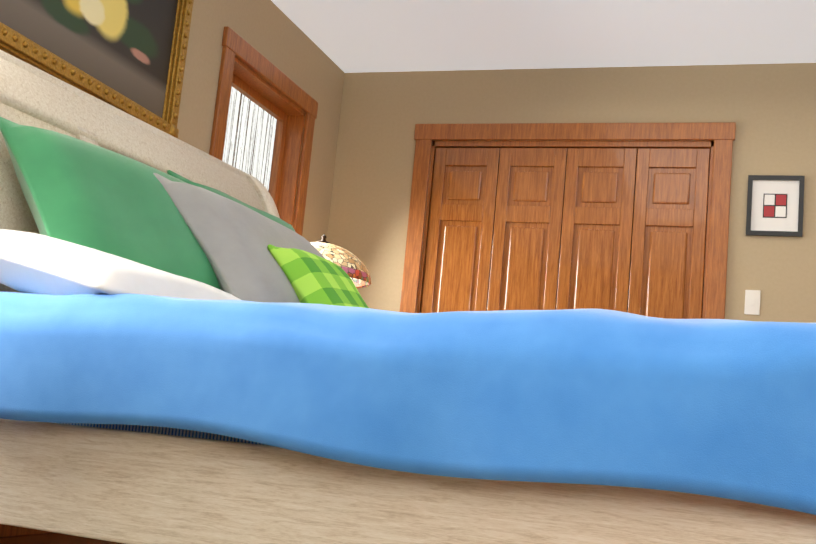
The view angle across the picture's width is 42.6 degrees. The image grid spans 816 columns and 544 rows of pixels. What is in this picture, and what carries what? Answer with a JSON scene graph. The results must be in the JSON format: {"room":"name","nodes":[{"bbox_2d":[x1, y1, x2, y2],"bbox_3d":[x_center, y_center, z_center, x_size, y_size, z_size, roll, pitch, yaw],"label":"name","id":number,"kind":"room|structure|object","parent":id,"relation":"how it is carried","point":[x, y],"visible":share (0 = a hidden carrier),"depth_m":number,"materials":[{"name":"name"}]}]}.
{"room":"bedroom","nodes":[
{"label":"bedroom","id":0,"kind":"room"},
{"bbox_2d":[0,533,123,543],"bbox_3d":[0.592,0.923,2.342,4.550,0.100,6.745,2,-9,18],"label":"floor","id":1,"kind":"structure","parent":0,"point":[52,538],"depth_m":3.41,"materials":[{"name":"brown wood"}]},
{"bbox_2d":[0,50,815,543],"bbox_3d":[0.051,0.181,2.699,2.387,1.368,1.756,2,-10,23],"label":"bed","id":2,"kind":"object","parent":1,"relation":"on","point":[198,346],"visible":1,"depth_m":1.87,"materials":[{"name":"blue fabric"}]},
{"bbox_2d":[0,116,268,332],"bbox_3d":[-0.696,-0.103,2.743,0.180,0.528,0.751,-39,-26,17],"label":"pillow","id":3,"kind":"object","parent":2,"relation":"on","point":[90,198],"depth_m":2.56,"materials":[{"name":"green fabric"}]},
{"bbox_2d":[0,229,283,342],"bbox_3d":[-0.684,0.045,2.531,0.487,0.156,0.731,15,-4,25],"label":"pillow","id":4,"kind":"object","parent":2,"relation":"on","point":[51,270],"depth_m":2.25,"materials":[{"name":"white fabric"}]},
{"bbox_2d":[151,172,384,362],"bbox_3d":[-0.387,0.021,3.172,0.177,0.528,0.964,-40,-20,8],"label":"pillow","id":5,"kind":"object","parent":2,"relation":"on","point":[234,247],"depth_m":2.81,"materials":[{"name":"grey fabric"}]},
{"bbox_3d":[-0.500,0.825,4.908,0.481,0.680,0.580,2,-9,18],"label":"nightstand","id":6,"kind":"object","parent":1,"relation":"on","visible":0},
{"bbox_2d":[310,234,370,287],"bbox_3d":[-0.434,0.151,4.975,0.496,0.676,0.488,2,-9,18],"label":"lamp","id":7,"kind":"object","parent":6,"relation":"on","point":[352,266],"visible":0.33,"depth_m":4.87,"materials":[{"name":"multicoloured glass"}]},
{"bbox_2d":[177,0,344,241],"bbox_3d":[-1.451,-0.459,3.001,0.150,2.440,6.250,2,-9,18],"label":"wall","id":8,"kind":"structure","parent":0,"point":[274,34],"depth_m":5.07,"materials":[{"name":"paint"}]},
{"bbox_2d":[0,524,53,537],"bbox_3d":[-1.482,0.703,2.793,0.017,0.085,5.950,2,-9,18],"label":"baseboard","id":9,"kind":"structure","parent":8,"relation":"attached to","point":[8,531],"depth_m":3.38,"materials":[{"name":"brown wood"}]},
{"bbox_2d":[0,0,193,137],"bbox_3d":[-1.101,-0.963,3.660,0.053,0.700,1.260,2,-9,18],"label":"framed painting","id":10,"kind":"object","parent":8,"relation":"attached to","point":[128,56],"visible":0.83,"depth_m":3.80,"materials":[{"name":"gold metal"}]},
{"bbox_2d":[209,26,317,235],"bbox_3d":[-0.776,-0.212,4.979,0.200,1.590,1.050,2,-9,18],"label":"window","id":11,"kind":"structure","parent":8,"relation":"in","point":[263,94],"depth_m":5.31,"materials":[{"name":"brown wood"}]},
{"bbox_2d":[271,0,815,72],"bbox_3d":[0.840,-1.569,2.769,4.550,0.100,6.820,2,-9,18],"label":"ceiling","id":12,"kind":"structure","parent":0,"point":[353,36],"depth_m":5.10,"materials":[{"name":"white paint"}]},
{"bbox_2d":[327,63,815,322],"bbox_3d":[0.687,0.128,5.454,2.700,2.440,0.150,2,-9,18],"label":"wall","id":13,"kind":"structure","parent":0,"point":[769,110],"depth_m":5.47,"materials":[{"name":"paint"}]},
{"bbox_2d":[421,148,709,318],"bbox_3d":[0.744,0.330,5.333,1.442,1.993,0.062,2,-9,18],"label":"closet doors","id":14,"kind":"structure","parent":13,"relation":"in","point":[531,228],"depth_m":5.41,"materials":[{"name":"brown wood"}]},
{"bbox_2d":[400,122,735,318],"bbox_3d":[0.763,0.282,5.387,1.680,2.130,0.174,2,-9,18],"label":"trim","id":15,"kind":"structure","parent":13,"relation":"attached to","point":[717,139],"depth_m":5.44,"materials":[{"name":"brown wood"}]},
{"bbox_2d":[744,290,760,314],"bbox_3d":[1.663,0.147,5.046,0.070,0.120,0.012,2,-9,18],"label":"switch plate","id":16,"kind":"object","parent":13,"relation":"attached to","point":[752,302],"visible":1,"depth_m":5.05,"materials":[{"name":"white plastic"}]},
{"bbox_2d":[746,175,804,236],"bbox_3d":[1.787,-0.323,5.090,0.260,0.300,0.017,2,-9,18],"label":"picture frame","id":17,"kind":"object","parent":13,"relation":"attached to","point":[775,205],"visible":1,"depth_m":5.09,"materials":[{"name":"black"}]},
{"bbox_2d":[628,165,709,311],"bbox_3d":[0.888,0.194,5.750,1.780,2.440,0.550,2,-9,18],"label":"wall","id":18,"kind":"structure","parent":0,"point":[705,244],"depth_m":5.83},
{"label":"outside","id":19,"kind":"structure","parent":0,"visible":0},
{"bbox_2d":[222,86,276,190],"bbox_3d":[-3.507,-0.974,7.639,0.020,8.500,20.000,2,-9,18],"label":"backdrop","id":20,"kind":"structure","parent":19,"point":[249,137],"depth_m":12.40,"materials":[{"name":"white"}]}
]}

